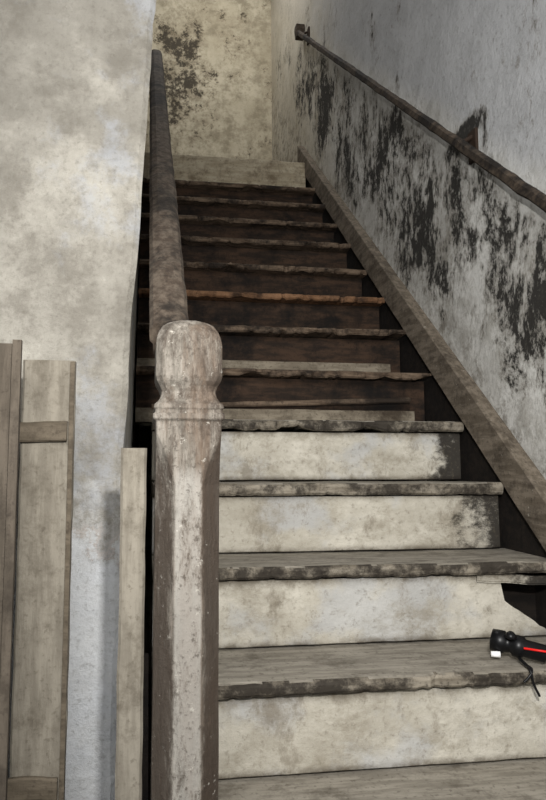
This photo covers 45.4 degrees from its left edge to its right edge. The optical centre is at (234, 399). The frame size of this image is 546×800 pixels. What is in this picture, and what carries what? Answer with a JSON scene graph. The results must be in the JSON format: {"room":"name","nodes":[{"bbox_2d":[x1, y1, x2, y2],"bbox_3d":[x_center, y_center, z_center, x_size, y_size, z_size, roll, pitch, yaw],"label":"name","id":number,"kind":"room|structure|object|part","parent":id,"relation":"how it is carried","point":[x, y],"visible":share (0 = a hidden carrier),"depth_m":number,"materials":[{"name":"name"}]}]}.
{"room":"abandoned house stairwell","nodes":[
{"label":"abandoned house stairwell","id":0,"kind":"room"},
{"bbox_2d":[0,0,155,799],"bbox_3d":[-1.726,-1.226,3.259,2.660,6.300,3.950,1,-6,-8],"label":"wall","id":1,"kind":"structure","parent":0,"point":[75,74],"depth_m":1.36,"materials":[{"name":"paint"}]},
{"bbox_2d":[148,674,151,799],"bbox_3d":[-0.879,1.768,1.136,3.830,0.100,8.050,1,-6,-8],"label":"floor","id":2,"kind":"structure","parent":0,"point":[149,675],"depth_m":3.93,"materials":[{"name":"black"}]},
{"bbox_2d":[0,340,22,799],"bbox_3d":[-0.358,0.796,0.977,0.014,1.800,0.010,1,-6,-8],"label":"strip","id":3,"kind":"object","parent":2,"relation":"on","point":[13,455],"visible":1,"depth_m":1.03,"materials":[{"name":"brown wood"}]},
{"bbox_2d":[0,343,22,792],"bbox_3d":[-0.682,0.797,0.957,0.653,1.795,0.043,1,-6,-8],"label":"leaf","id":4,"kind":"object","parent":2,"relation":"on","point":[5,348],"visible":0.47,"depth_m":1.06,"materials":[{"name":"brown wood"}]},
{"bbox_2d":[7,360,76,799],"bbox_3d":[-0.337,0.816,1.091,0.094,1.785,0.040,1,-6,-8],"label":"wooden panel","id":5,"kind":"object","parent":2,"relation":"on","point":[39,708],"visible":0.99,"depth_m":1.14,"materials":[{"name":"grey wood"}]},
{"bbox_2d":[115,448,146,799],"bbox_3d":[-0.162,0.884,0.956,0.042,1.622,0.022,1,-6,-8],"label":"wooden plank","id":6,"kind":"object","parent":2,"relation":"on","point":[130,659],"visible":1,"depth_m":1.00,"materials":[{"name":"beige wood"}]},
{"bbox_2d":[142,653,147,799],"bbox_3d":[-0.119,1.103,0.801,0.015,1.300,0.840,1,-6,-8],"label":"string","id":7,"kind":"object","parent":2,"relation":"on","point":[145,682],"visible":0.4,"depth_m":1.15,"materials":[{"name":"black"}]},
{"bbox_2d":[151,320,224,799],"bbox_3d":[-0.075,0.782,0.943,0.108,1.822,0.107,1,-6,-8],"label":"newel post","id":8,"kind":"object","parent":2,"relation":"on","point":[188,416],"visible":1,"depth_m":0.96,"materials":[{"name":"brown wood"}]},
{"bbox_2d":[149,49,188,354],"bbox_3d":[-0.285,-1.043,2.440,0.073,2.197,2.484,1,-6,-8],"label":"stair handrail","id":9,"kind":"object","parent":8,"relation":"attached to","point":[168,295],"visible":0.94,"depth_m":1.49,"materials":[{"name":"brown wood"}]},
{"bbox_3d":[0.507,1.538,0.182,1.041,0.161,0.021,1,-6,-8],"label":"riser","id":10,"kind":"object","parent":2,"relation":"on","visible":0},
{"bbox_3d":[0.495,1.450,0.294,1.046,0.032,0.275,1,-6,-8],"label":"tread","id":11,"kind":"object","parent":10,"relation":"on","visible":0},
{"bbox_3d":[0.476,1.365,0.419,1.041,0.156,0.021,1,-6,-8],"label":"riser","id":12,"kind":"object","parent":11,"relation":"on","visible":0},
{"bbox_3d":[0.464,1.280,0.532,1.046,0.032,0.276,1,-6,-8],"label":"tread","id":13,"kind":"object","parent":12,"relation":"on","visible":0},
{"bbox_3d":[0.445,1.196,0.656,1.041,0.156,0.022,1,-6,-8],"label":"riser","id":14,"kind":"object","parent":13,"relation":"on","visible":0},
{"bbox_3d":[0.434,1.110,0.766,1.046,0.032,0.273,1,-6,-8],"label":"tread","id":15,"kind":"object","parent":14,"relation":"on","visible":0},
{"bbox_3d":[0.414,1.026,0.893,1.041,0.156,0.020,1,-6,-8],"label":"riser","id":16,"kind":"object","parent":15,"relation":"on","visible":0},
{"bbox_3d":[0.402,0.941,1.005,1.046,0.033,0.276,1,-6,-8],"label":"tread","id":17,"kind":"object","parent":16,"relation":"on","visible":0},
{"bbox_3d":[0.383,0.856,1.130,1.041,0.156,0.021,1,-6,-8],"label":"riser","id":18,"kind":"object","parent":17,"relation":"on","visible":0},
{"bbox_2d":[218,757,545,799],"bbox_3d":[0.371,0.771,1.243,1.046,0.032,0.278,1,-6,-8],"label":"tread","id":19,"kind":"object","parent":18,"relation":"on","point":[522,778],"visible":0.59,"depth_m":1.29,"materials":[{"name":"grey wood"}]},
{"bbox_2d":[218,683,545,778],"bbox_3d":[0.352,0.686,1.367,1.041,0.156,0.021,1,-6,-8],"label":"riser","id":20,"kind":"object","parent":19,"relation":"on","point":[278,735],"visible":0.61,"depth_m":1.35,"materials":[{"name":"beige paint"}]},
{"bbox_2d":[152,635,545,699],"bbox_3d":[0.340,0.601,1.478,1.046,0.032,0.277,1,-6,-8],"label":"tread","id":21,"kind":"object","parent":20,"relation":"on","point":[271,671],"visible":0.79,"depth_m":1.41,"materials":[{"name":"grey wood"}]},
{"bbox_2d":[152,574,545,650],"bbox_3d":[0.322,0.520,1.596,1.041,0.175,0.035,1,-6,-8],"label":"riser","id":22,"kind":"object","parent":21,"relation":"on","point":[264,612],"depth_m":1.60,"materials":[{"name":"beige paint"}]},
{"bbox_2d":[152,548,545,579],"bbox_3d":[0.309,0.432,1.715,1.046,0.032,0.277,1,-6,-8],"label":"tread","id":23,"kind":"object","parent":22,"relation":"on","point":[404,563],"visible":0.84,"depth_m":1.63,"materials":[{"name":"grey wood"}]},
{"bbox_2d":[152,495,499,553],"bbox_3d":[0.273,0.348,1.837,1.005,0.152,0.021,1,-6,-8],"label":"riser","id":24,"kind":"object","parent":23,"relation":"on","point":[279,523],"visible":0.82,"depth_m":1.84,"materials":[{"name":"beige paint"}]},
{"bbox_2d":[151,481,502,495],"bbox_3d":[0.261,0.263,1.949,1.010,0.036,0.276,1,-6,-8],"label":"tread","id":25,"kind":"object","parent":24,"relation":"on","point":[244,488],"visible":0.77,"depth_m":1.83,"materials":[{"name":"grey wood"}]},
{"bbox_2d":[152,431,460,479],"bbox_3d":[0.241,0.179,2.075,1.005,0.152,0.021,1,-6,-8],"label":"riser","id":26,"kind":"object","parent":25,"relation":"on","point":[243,455],"visible":0.81,"depth_m":2.08,"materials":[{"name":"beige paint"}]},
{"bbox_2d":[151,419,463,433],"bbox_3d":[0.226,0.096,2.212,1.010,0.037,0.332,1,-6,-8],"label":"tread","id":27,"kind":"object","parent":26,"relation":"on","point":[228,425],"visible":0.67,"depth_m":2.08,"materials":[{"name":"wood"}]},
{"bbox_2d":[135,408,414,422],"bbox_3d":[0.155,0.059,2.303,1.005,0.052,0.019,1,-6,-8],"label":"board","id":28,"kind":"object","parent":27,"relation":"on","point":[143,415],"visible":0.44,"depth_m":2.31,"materials":[{"name":"wood"}]},
{"bbox_2d":[152,397,410,408],"bbox_3d":[0.175,0.011,2.293,0.931,0.054,0.013,1,-6,-8],"label":"batten","id":29,"kind":"object","parent":28,"relation":"on","point":[405,399],"visible":0.74,"depth_m":2.30,"materials":[{"name":"brown wood"}]},
{"bbox_2d":[135,376,424,422],"bbox_3d":[0.177,0.005,2.350,1.060,0.167,0.021,1,-6,-8],"label":"riser","id":30,"kind":"object","parent":27,"relation":"on","point":[239,389],"visible":0.36,"depth_m":2.36,"materials":[{"name":"brown wood"}]},
{"bbox_2d":[136,365,431,381],"bbox_3d":[0.168,-0.079,2.443,1.065,0.032,0.321,1,-6,-8],"label":"tread","id":31,"kind":"object","parent":30,"relation":"on","point":[140,370],"visible":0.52,"depth_m":2.31,"materials":[{"name":"brown wood"}]},
{"bbox_2d":[137,358,390,371],"bbox_3d":[0.124,-0.121,2.540,1.005,0.064,0.019,1,-6,-8],"label":"board","id":32,"kind":"object","parent":31,"relation":"on","point":[274,365],"visible":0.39,"depth_m":2.55,"materials":[{"name":"wood"}]},
{"bbox_2d":[137,333,399,371],"bbox_3d":[0.146,-0.168,2.587,1.060,0.167,0.021,1,-6,-8],"label":"riser","id":33,"kind":"object","parent":31,"relation":"on","point":[248,348],"visible":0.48,"depth_m":2.60,"materials":[{"name":"brown wood"}]},
{"bbox_3d":[0.724,0.454,1.651,0.231,0.033,0.008,1,-6,-6],"label":"curled strip","id":34,"kind":"part","parent":22,"relation":"part of","materials":[{"name":"beige paint"}]},
{"bbox_2d":[490,629,545,696],"bbox_3d":[0.686,0.576,1.449,0.221,0.117,0.135,1,-6,-8],"label":"flashlight","id":35,"kind":"object","parent":21,"relation":"on","point":[501,641],"visible":1,"depth_m":1.44,"materials":[{"name":"black plastic"}]},
{"bbox_3d":[0.617,0.526,1.454,0.024,0.018,0.025,1,-6,-8],"label":"knob","id":36,"kind":"part","parent":35,"relation":"part of","materials":[{"name":"black plastic"}]},
{"bbox_2d":[139,0,274,673],"bbox_3d":[-0.297,-0.988,5.520,1.530,6.300,0.150,1,-6,-8],"label":"wall","id":37,"kind":"structure","parent":0,"point":[216,54],"depth_m":5.64,"materials":[{"name":"paint"}]},
{"bbox_2d":[271,0,545,552],"bbox_3d":[0.953,-1.395,1.654,0.150,6.300,7.900,1,-6,-8],"label":"wall","id":38,"kind":"structure","parent":0,"point":[470,250],"depth_m":2.39,"materials":[{"name":"paint"}]},
{"bbox_2d":[294,23,545,212],"bbox_3d":[0.728,-1.047,2.428,0.068,3.558,3.982,1,-6,-8],"label":"wall handrail","id":39,"kind":"object","parent":38,"relation":"attached to","point":[469,147],"visible":1,"depth_m":2.21,"materials":[{"name":"brown wood"}]},
{"bbox_3d":[0.450,-2.568,4.538,0.065,0.090,0.054,1,-6,-8],"label":"knob","id":40,"kind":"part","parent":39,"relation":"part of","materials":[{"name":"brown wood"}]},
{"bbox_3d":[0.498,-2.472,4.414,0.010,0.105,0.050,1,-6,-8],"label":"bracket plate","id":41,"kind":"part","parent":39,"relation":"part of","materials":[{"name":"metal"}]},
{"bbox_3d":[0.772,-0.865,2.162,0.048,0.037,0.015,1,-6,-8],"label":"bracket arm","id":42,"kind":"part","parent":39,"relation":"part of","materials":[{"name":"metal"}]},
{"bbox_3d":[0.792,-0.844,2.162,0.010,0.105,0.050,1,-6,-8],"label":"bracket plate","id":43,"kind":"part","parent":39,"relation":"part of","materials":[{"name":"metal"}]},
{"bbox_2d":[297,146,545,550],"bbox_3d":[0.659,-0.577,2.948,0.045,2.692,2.900,1,-6,-8],"label":"string board","id":44,"kind":"object","parent":38,"relation":"attached to","point":[522,480],"visible":0.95,"depth_m":2.23,"materials":[{"name":"wood"}]},
{"bbox_2d":[141,194,325,213],"bbox_3d":[-0.017,-1.121,3.860,1.065,0.029,0.312,1,-6,-8],"label":"tread","id":45,"kind":"object","parent":44,"relation":"attached to","point":[181,200],"visible":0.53,"depth_m":3.74,"materials":[{"name":"brown wood"}]},
{"bbox_2d":[142,186,312,203],"bbox_3d":[-0.040,-1.207,4.010,1.060,0.167,0.021,1,-6,-8],"label":"riser","id":46,"kind":"object","parent":45,"relation":"on","point":[185,192],"visible":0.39,"depth_m":4.02,"materials":[{"name":"brown wood"}]},
{"bbox_2d":[142,178,314,196],"bbox_3d":[-0.049,-1.293,4.103,1.065,0.029,0.320,1,-6,-8],"label":"tread","id":47,"kind":"object","parent":46,"relation":"on","point":[204,185],"visible":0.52,"depth_m":3.98,"materials":[{"name":"wood"}]},
{"bbox_2d":[143,152,305,187],"bbox_3d":[-0.063,-1.439,4.220,1.065,0.284,0.029,1,-6,-8],"label":"landing riser","id":48,"kind":"object","parent":47,"relation":"on","point":[186,167],"visible":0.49,"depth_m":4.23,"materials":[{"name":"beige paint"}]},
{"bbox_2d":[141,212,337,231],"bbox_3d":[0.013,-0.946,3.628,1.065,0.030,0.319,1,-6,-8],"label":"tread","id":49,"kind":"object","parent":44,"relation":"attached to","point":[183,219],"visible":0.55,"depth_m":3.50,"materials":[{"name":"brown wood"}]},
{"bbox_2d":[141,202,322,222],"bbox_3d":[-0.009,-1.034,3.773,1.060,0.167,0.021,1,-6,-8],"label":"riser","id":50,"kind":"object","parent":49,"relation":"on","point":[262,214],"visible":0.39,"depth_m":3.78,"materials":[{"name":"brown wood"}]},
{"bbox_2d":[140,234,350,252],"bbox_3d":[0.044,-0.778,3.389,1.065,0.033,0.319,1,-6,-8],"label":"tread","id":51,"kind":"object","parent":44,"relation":"attached to","point":[144,238],"visible":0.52,"depth_m":3.27,"materials":[{"name":"brown wood"}]},
{"bbox_2d":[141,221,333,242],"bbox_3d":[0.022,-0.861,3.536,1.060,0.167,0.021,1,-6,-8],"label":"riser","id":52,"kind":"object","parent":51,"relation":"on","point":[209,231],"visible":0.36,"depth_m":3.54,"materials":[{"name":"brown wood"}]},
{"bbox_2d":[139,259,366,278],"bbox_3d":[0.075,-0.599,3.156,1.065,0.031,0.325,1,-6,-8],"label":"tread","id":53,"kind":"object","parent":44,"relation":"attached to","point":[143,263],"visible":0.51,"depth_m":3.03,"materials":[{"name":"wood"}]},
{"bbox_2d":[140,243,346,268],"bbox_3d":[0.053,-0.687,3.299,1.060,0.167,0.021,1,-6,-8],"label":"riser","id":54,"kind":"object","parent":53,"relation":"on","point":[206,254],"visible":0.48,"depth_m":3.30,"materials":[{"name":"brown wood"}]},
{"bbox_2d":[138,288,384,306],"bbox_3d":[0.106,-0.428,2.919,1.065,0.029,0.328,1,-6,-8],"label":"tread","id":55,"kind":"object","parent":44,"relation":"attached to","point":[143,292],"visible":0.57,"depth_m":2.79,"materials":[{"name":"wood"}]},
{"bbox_2d":[139,268,361,296],"bbox_3d":[0.084,-0.514,3.061,1.060,0.167,0.021,1,-6,-8],"label":"riser","id":56,"kind":"object","parent":55,"relation":"on","point":[194,280],"visible":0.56,"depth_m":3.07,"materials":[{"name":"brown wood"}]},
{"bbox_2d":[137,323,405,339],"bbox_3d":[0.137,-0.258,2.678,1.065,0.034,0.320,1,-6,-8],"label":"tread","id":57,"kind":"object","parent":44,"relation":"attached to","point":[227,330],"visible":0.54,"depth_m":2.56,"materials":[{"name":"wood"}]},
{"bbox_2d":[138,298,378,328],"bbox_3d":[0.116,-0.341,2.824,1.060,0.167,0.021,1,-6,-8],"label":"riser","id":58,"kind":"object","parent":57,"relation":"on","point":[288,315],"visible":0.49,"depth_m":2.83,"materials":[{"name":"brown wood"}]},
{"bbox_2d":[151,573,536,705],"bbox_3d":[0.308,0.606,1.686,1.040,0.304,0.010,1,-6,-8],"label":"backing","id":59,"kind":"object","parent":44,"relation":"attached to","point":[521,597],"visible":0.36,"depth_m":1.75,"materials":[{"name":"black wood"}]},
{"bbox_2d":[305,177,545,627],"bbox_3d":[0.665,-0.300,2.970,0.020,2.782,2.600,1,-6,-8],"label":"stair stringer","id":60,"kind":"object","parent":38,"relation":"attached to","point":[516,534],"depth_m":2.17,"materials":[{"name":"black wood"}]}
]}

